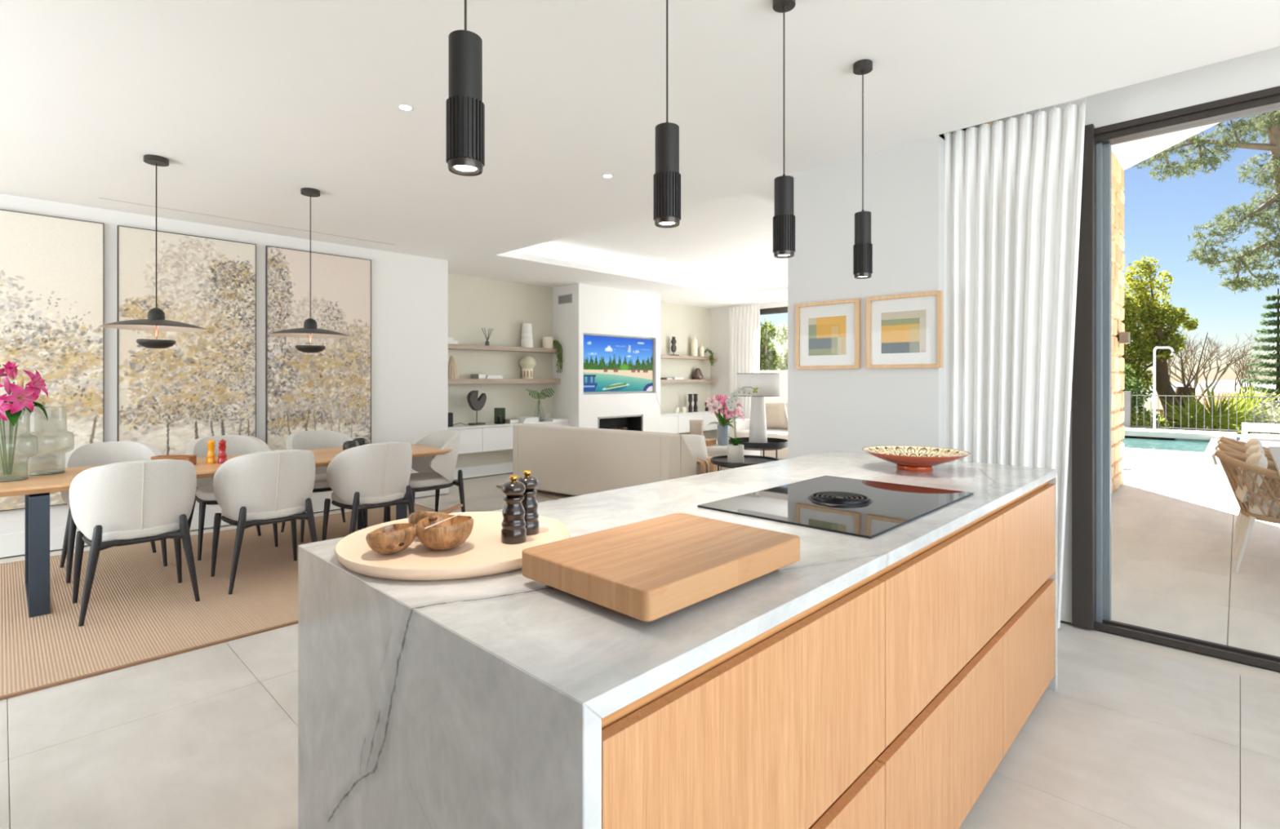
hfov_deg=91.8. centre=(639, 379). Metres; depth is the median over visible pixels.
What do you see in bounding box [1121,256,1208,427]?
leafy tree
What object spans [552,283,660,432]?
chimney breast
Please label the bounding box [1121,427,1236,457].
pool
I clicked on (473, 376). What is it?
book
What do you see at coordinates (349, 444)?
bowl
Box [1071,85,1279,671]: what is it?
door
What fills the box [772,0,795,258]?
pendant lamp
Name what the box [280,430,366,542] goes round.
dining chair
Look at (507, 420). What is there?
book
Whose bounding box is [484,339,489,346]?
bottle
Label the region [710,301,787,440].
wall window
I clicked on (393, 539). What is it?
bowl
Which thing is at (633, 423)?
fireplace
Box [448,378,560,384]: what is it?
wall shelf
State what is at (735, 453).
orchid pot
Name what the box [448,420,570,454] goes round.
media cabinet
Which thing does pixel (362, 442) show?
round pot
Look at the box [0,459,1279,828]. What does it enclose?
floor
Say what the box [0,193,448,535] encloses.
wall
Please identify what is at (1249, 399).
yucca
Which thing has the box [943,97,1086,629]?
pleated curtain
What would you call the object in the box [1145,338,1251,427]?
bare tree
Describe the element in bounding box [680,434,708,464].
cushion
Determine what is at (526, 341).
vase
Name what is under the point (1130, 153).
roof
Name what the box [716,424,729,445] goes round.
glass vase
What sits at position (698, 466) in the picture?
seat cushion
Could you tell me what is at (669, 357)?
wall shelf
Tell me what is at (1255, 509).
seat cushion
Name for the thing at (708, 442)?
folded blanket
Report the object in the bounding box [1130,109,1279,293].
pine tree
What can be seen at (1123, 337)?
wall lamp
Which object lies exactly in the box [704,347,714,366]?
trailing plant
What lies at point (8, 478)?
glass vase
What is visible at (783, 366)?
tree
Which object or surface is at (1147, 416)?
bush
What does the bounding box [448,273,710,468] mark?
wall
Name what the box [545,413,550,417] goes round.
wall socket
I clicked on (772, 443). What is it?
tray
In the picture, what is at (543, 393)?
monstera leaves
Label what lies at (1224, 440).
armchair
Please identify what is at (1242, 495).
cushion
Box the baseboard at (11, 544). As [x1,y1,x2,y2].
[0,462,512,558]
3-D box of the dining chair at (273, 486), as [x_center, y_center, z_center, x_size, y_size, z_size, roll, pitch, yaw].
[-2.433,0.869,4.039,0.554,0.842,0.573,0,0,44]
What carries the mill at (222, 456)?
on the dining table at (37, 490)
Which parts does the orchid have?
flower, flower, flower, flower, flower, stem, flower, flower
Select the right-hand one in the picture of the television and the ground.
the ground
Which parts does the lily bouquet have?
stem, stem, flower, stem, flower, flower, stem, stem, stem, flower, flower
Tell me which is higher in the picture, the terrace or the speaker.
the speaker
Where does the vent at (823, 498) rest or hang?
on the induction hob
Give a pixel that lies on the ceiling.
(250, 104)
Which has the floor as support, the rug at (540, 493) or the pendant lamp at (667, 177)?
the rug at (540, 493)
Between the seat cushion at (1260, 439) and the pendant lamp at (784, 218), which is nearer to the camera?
the pendant lamp at (784, 218)
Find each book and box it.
[448,340,457,344]
[471,374,485,378]
[485,375,502,377]
[485,377,502,378]
[505,418,519,423]
[514,416,538,419]
[516,418,538,421]
[519,420,538,422]
[539,417,568,422]
[660,377,672,379]
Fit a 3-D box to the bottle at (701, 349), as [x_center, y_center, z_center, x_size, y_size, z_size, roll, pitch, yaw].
[1.141,-0.531,11.500,0.099,0.239,0.099,0,0,44]
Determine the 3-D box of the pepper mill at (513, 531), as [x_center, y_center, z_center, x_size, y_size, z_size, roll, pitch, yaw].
[-0.280,0.287,1.375,0.055,0.147,0.055,0,0,44]
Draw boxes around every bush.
[1121,364,1149,427]
[1131,408,1172,430]
[1169,422,1187,430]
[1244,398,1279,435]
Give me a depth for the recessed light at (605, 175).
4.11 m
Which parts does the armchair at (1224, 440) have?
leg, leg, rail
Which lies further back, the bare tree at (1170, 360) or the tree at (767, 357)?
the bare tree at (1170, 360)
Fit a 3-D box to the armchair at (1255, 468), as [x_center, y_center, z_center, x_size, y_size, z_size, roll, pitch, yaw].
[4.280,0.898,4.173,0.629,0.809,0.647,0,0,44]
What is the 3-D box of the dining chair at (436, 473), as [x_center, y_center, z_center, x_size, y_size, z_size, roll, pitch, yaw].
[-1.812,0.869,5.259,0.573,0.842,0.554,0,0,44]
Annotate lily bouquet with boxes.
[0,361,48,475]
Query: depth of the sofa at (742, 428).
9.95 m
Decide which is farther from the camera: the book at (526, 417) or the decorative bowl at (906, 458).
the book at (526, 417)
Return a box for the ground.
[1134,401,1159,422]
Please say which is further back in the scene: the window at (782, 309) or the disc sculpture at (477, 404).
the window at (782, 309)
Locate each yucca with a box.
[1156,391,1235,431]
[1171,381,1257,433]
[1194,386,1268,434]
[1207,379,1279,433]
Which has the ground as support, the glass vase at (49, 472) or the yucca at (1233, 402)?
the yucca at (1233, 402)
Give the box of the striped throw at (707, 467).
[696,455,721,474]
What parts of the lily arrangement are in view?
flower, flower, flower, flower, flower, flower, flower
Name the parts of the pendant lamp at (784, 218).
cord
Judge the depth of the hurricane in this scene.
8.17 m
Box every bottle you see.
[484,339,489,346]
[690,335,697,356]
[698,343,704,356]
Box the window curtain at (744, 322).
[728,302,759,419]
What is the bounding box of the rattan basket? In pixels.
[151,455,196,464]
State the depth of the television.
9.31 m
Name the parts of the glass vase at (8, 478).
glass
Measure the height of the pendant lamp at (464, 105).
0.916 m
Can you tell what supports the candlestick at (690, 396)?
on the media cabinet at (670, 422)
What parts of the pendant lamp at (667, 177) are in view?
cord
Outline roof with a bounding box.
[1111,122,1219,170]
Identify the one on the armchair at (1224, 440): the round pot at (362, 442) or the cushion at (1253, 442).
the cushion at (1253, 442)
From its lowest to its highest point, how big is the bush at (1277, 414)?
1.469 m
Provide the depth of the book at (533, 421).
8.43 m
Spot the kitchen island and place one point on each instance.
(883, 681)
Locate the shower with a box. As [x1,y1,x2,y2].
[1147,346,1175,430]
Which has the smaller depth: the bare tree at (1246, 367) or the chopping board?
the chopping board
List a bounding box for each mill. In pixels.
[205,439,216,463]
[217,439,226,463]
[501,475,526,544]
[516,470,538,536]
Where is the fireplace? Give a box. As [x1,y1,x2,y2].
[597,414,643,431]
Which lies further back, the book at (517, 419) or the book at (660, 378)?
the book at (660, 378)
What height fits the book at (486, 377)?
0.024 m
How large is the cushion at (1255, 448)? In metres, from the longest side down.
0.380 x 0.340 x 0.110 m
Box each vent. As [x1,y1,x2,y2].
[557,293,572,304]
[807,491,872,506]
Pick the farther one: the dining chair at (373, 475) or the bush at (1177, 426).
the bush at (1177, 426)
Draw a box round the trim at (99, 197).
[98,197,395,244]
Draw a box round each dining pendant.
[99,154,208,348]
[267,187,351,353]
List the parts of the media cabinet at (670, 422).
door, door, door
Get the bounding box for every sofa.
[512,423,701,496]
[729,409,787,459]
[1241,422,1279,448]
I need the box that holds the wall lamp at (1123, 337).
[1115,331,1129,343]
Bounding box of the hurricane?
[493,408,505,424]
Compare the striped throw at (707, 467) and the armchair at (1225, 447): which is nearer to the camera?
the armchair at (1225, 447)
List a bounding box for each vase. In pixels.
[0,413,38,482]
[18,406,74,475]
[519,355,535,378]
[520,323,533,347]
[692,368,702,379]
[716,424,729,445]
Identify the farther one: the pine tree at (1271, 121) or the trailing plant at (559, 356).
the pine tree at (1271, 121)
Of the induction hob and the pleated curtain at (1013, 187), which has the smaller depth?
the induction hob
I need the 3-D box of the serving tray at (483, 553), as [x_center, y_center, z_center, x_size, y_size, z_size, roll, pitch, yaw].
[-0.408,0.366,1.393,0.500,0.028,0.500,0,0,44]
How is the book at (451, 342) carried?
on the wall shelf at (460, 347)
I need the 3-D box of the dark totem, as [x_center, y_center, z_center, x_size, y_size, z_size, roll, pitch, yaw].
[0.595,-0.580,10.936,0.100,0.335,0.170,0,0,44]
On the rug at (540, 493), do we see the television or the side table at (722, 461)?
the side table at (722, 461)
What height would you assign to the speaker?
0.175 m
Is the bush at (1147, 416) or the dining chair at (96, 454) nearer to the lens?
the dining chair at (96, 454)
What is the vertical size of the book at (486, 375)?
0.020 m
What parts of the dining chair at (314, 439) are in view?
leg, leg, backrest, seat, seat frame, leg, leg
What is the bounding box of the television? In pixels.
[583,334,653,393]
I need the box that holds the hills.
[1138,380,1275,401]
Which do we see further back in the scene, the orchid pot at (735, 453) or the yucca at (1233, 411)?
the yucca at (1233, 411)
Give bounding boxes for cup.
[674,407,679,413]
[681,407,686,413]
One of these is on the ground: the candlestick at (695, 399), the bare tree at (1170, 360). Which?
the bare tree at (1170, 360)
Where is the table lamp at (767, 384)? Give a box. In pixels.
[737,373,779,443]
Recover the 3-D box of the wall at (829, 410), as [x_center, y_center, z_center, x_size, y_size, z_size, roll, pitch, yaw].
[3.373,-0.175,5.831,1.027,2.950,5.830,0,0,44]
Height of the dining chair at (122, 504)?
0.842 m
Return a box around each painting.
[0,208,104,511]
[116,225,256,459]
[265,245,371,450]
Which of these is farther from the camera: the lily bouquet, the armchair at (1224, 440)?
the armchair at (1224, 440)
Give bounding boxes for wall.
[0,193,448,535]
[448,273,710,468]
[759,370,787,408]
[787,125,973,458]
[981,120,1124,494]
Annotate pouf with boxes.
[706,440,759,470]
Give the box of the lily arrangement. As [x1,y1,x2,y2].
[703,394,744,428]
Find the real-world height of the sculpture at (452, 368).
0.291 m
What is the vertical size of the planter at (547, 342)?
0.165 m
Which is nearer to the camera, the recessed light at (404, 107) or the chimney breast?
the recessed light at (404, 107)
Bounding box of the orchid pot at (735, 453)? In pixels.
[727,444,743,463]
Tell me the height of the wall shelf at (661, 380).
0.055 m
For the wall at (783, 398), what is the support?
on the terrace
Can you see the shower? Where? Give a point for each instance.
(1156, 348)
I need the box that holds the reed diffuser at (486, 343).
[481,328,493,346]
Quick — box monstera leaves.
[525,388,554,419]
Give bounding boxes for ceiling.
[0,0,1279,308]
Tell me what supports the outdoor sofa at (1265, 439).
on the terrace
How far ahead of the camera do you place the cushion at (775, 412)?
10.15 m
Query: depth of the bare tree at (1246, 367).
29.95 m
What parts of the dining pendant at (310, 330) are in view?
lamp shade, lamp shade, rod, cord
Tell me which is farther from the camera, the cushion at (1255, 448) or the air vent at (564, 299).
the air vent at (564, 299)
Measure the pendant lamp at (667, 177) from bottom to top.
0.916 m
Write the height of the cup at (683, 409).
0.095 m
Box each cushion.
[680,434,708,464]
[688,420,703,435]
[696,463,701,475]
[737,428,787,439]
[764,402,787,428]
[1235,451,1267,502]
[1237,438,1262,467]
[1237,444,1264,479]
[1248,433,1279,441]
[1248,497,1279,517]
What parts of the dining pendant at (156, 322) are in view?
lamp shade, rod, lamp shade, cord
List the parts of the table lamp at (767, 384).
lamp shade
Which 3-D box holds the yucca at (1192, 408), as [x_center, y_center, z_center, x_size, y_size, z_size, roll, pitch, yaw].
[15.009,1.191,16.801,1.773,1.755,1.776,0,0,-22]
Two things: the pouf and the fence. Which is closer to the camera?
the pouf
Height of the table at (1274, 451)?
0.725 m
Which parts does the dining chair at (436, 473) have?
leg, leg, seat, seat frame, backrest, leg, leg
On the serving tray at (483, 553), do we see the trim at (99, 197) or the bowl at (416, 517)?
the bowl at (416, 517)
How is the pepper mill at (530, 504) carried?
on the serving tray at (483, 553)
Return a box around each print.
[795,298,860,369]
[866,290,942,368]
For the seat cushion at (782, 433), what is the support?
on the sofa at (742, 428)
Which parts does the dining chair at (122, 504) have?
leg, leg, seat frame, seat, backrest, leg, leg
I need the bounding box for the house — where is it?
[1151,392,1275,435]
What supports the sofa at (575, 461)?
on the rug at (540, 493)
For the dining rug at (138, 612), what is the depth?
3.53 m
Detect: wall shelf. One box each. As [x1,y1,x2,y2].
[448,343,560,353]
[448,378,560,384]
[660,355,717,359]
[660,379,717,382]
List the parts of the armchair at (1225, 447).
leg, leg, rail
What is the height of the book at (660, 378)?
0.030 m
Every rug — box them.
[0,503,439,701]
[496,484,574,499]
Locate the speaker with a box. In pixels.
[448,412,453,426]
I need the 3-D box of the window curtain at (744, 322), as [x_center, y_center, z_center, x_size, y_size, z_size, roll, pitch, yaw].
[1.888,-0.026,11.164,0.665,2.623,0.064,0,0,44]
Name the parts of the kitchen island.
panel, drawer, grip rail, drawer, grip rail, drawer, drawer, drawer, drawer, panel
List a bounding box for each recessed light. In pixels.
[396,103,413,111]
[601,173,613,177]
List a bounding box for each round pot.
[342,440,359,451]
[352,438,368,445]
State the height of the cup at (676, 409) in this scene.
0.095 m
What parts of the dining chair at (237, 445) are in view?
leg, leg, seat, seat frame, backrest, leg, leg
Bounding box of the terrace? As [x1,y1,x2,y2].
[1060,434,1279,673]
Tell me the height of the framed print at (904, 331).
0.424 m
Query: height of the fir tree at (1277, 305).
6.600 m
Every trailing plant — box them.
[552,340,562,373]
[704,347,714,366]
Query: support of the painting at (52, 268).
attached to the wall at (410, 293)
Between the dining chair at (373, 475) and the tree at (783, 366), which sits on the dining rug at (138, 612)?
the dining chair at (373, 475)
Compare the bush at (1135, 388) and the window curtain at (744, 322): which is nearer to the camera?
the window curtain at (744, 322)
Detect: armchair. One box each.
[1211,448,1279,573]
[1214,441,1279,551]
[1217,435,1278,535]
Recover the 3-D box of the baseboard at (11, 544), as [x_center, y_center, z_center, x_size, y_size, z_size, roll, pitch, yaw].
[-2.555,1.218,7.242,0.817,0.165,12.050,0,0,44]
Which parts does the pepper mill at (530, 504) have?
knob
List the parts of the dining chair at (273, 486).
leg, leg, seat, seat frame, backrest, leg, leg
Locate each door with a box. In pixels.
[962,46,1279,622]
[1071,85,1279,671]
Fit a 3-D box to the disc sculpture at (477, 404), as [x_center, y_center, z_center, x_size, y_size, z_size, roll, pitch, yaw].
[-2.113,0.372,8.025,0.100,0.446,0.262,0,0,37]
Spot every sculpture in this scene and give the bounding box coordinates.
[448,355,458,378]
[466,390,486,425]
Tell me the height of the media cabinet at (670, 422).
0.333 m
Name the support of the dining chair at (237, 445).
on the dining rug at (138, 612)
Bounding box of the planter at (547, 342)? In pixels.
[542,337,552,348]
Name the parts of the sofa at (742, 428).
arm, seat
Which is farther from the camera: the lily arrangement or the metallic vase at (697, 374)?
the metallic vase at (697, 374)
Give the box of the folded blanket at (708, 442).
[705,438,716,446]
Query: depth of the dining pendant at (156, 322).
3.76 m
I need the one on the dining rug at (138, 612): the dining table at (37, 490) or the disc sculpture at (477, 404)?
the dining table at (37, 490)
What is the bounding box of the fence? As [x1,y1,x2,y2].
[1121,391,1279,434]
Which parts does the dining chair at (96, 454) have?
leg, leg, backrest, leg, leg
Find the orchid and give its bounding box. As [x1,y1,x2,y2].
[724,386,758,445]
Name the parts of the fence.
gate post, rail, rail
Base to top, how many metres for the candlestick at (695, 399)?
0.325 m
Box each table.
[0,443,452,617]
[710,455,779,471]
[728,437,787,458]
[1268,446,1279,476]
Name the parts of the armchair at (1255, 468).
leg, leg, rail, rail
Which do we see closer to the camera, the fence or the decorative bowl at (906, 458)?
the decorative bowl at (906, 458)
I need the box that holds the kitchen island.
[297,450,1057,828]
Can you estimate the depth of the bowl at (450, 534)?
1.28 m
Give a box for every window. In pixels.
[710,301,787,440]
[760,306,787,315]
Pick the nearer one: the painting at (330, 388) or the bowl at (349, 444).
the bowl at (349, 444)
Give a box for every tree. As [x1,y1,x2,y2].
[759,318,779,370]
[769,321,787,370]
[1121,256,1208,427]
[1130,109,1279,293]
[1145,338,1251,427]
[1166,328,1266,430]
[1223,348,1270,399]
[1235,288,1279,423]
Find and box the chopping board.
[521,512,799,622]
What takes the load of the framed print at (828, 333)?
attached to the wall at (829, 410)
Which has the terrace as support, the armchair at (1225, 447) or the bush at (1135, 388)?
the armchair at (1225, 447)
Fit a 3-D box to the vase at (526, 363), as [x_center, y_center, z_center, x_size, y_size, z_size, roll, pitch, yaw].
[-1.579,-0.160,8.691,0.232,0.316,0.232,0,0,44]
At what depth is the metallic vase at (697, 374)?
11.35 m
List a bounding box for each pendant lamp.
[445,0,484,176]
[653,0,680,227]
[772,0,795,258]
[853,58,872,279]
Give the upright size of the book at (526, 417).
0.020 m
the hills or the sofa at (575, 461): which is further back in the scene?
the hills
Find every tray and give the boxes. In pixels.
[334,511,570,581]
[728,437,787,449]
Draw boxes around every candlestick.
[688,394,693,412]
[693,394,697,412]
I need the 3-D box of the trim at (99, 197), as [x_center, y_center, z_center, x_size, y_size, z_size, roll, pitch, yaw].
[-3.246,-1.354,5.420,0.025,0.012,2.250,0,0,44]
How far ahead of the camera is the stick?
1.31 m
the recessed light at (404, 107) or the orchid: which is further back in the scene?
the orchid
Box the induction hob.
[697,475,973,538]
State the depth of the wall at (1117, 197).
7.21 m
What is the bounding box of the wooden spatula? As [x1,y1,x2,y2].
[428,504,462,521]
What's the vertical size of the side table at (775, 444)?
0.597 m
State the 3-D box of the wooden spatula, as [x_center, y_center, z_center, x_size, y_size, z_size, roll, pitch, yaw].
[-0.449,0.308,1.432,0.024,0.005,0.160,0,0,9]
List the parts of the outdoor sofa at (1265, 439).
post, rail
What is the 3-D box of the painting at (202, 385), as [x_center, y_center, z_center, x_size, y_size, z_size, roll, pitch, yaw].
[-3.849,-0.135,5.314,0.036,2.190,0.971,0,0,44]
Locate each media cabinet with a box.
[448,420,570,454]
[660,410,723,433]
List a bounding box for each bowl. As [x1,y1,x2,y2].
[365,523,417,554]
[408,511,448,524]
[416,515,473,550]
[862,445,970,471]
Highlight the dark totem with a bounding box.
[671,337,679,355]
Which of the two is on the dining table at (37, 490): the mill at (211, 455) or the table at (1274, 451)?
the mill at (211, 455)
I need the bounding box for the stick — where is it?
[424,512,464,529]
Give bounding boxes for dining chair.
[57,441,167,583]
[69,459,199,626]
[182,435,278,560]
[210,449,317,595]
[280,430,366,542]
[321,441,414,541]
[383,430,465,523]
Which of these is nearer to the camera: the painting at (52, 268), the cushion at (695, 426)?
the painting at (52, 268)
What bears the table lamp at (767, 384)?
on the side table at (775, 444)
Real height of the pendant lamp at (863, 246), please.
0.916 m
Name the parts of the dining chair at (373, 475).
leg, leg, seat frame, seat, backrest, leg, leg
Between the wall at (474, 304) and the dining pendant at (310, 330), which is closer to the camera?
the dining pendant at (310, 330)
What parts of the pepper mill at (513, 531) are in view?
knob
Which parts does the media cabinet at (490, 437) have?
door, door, door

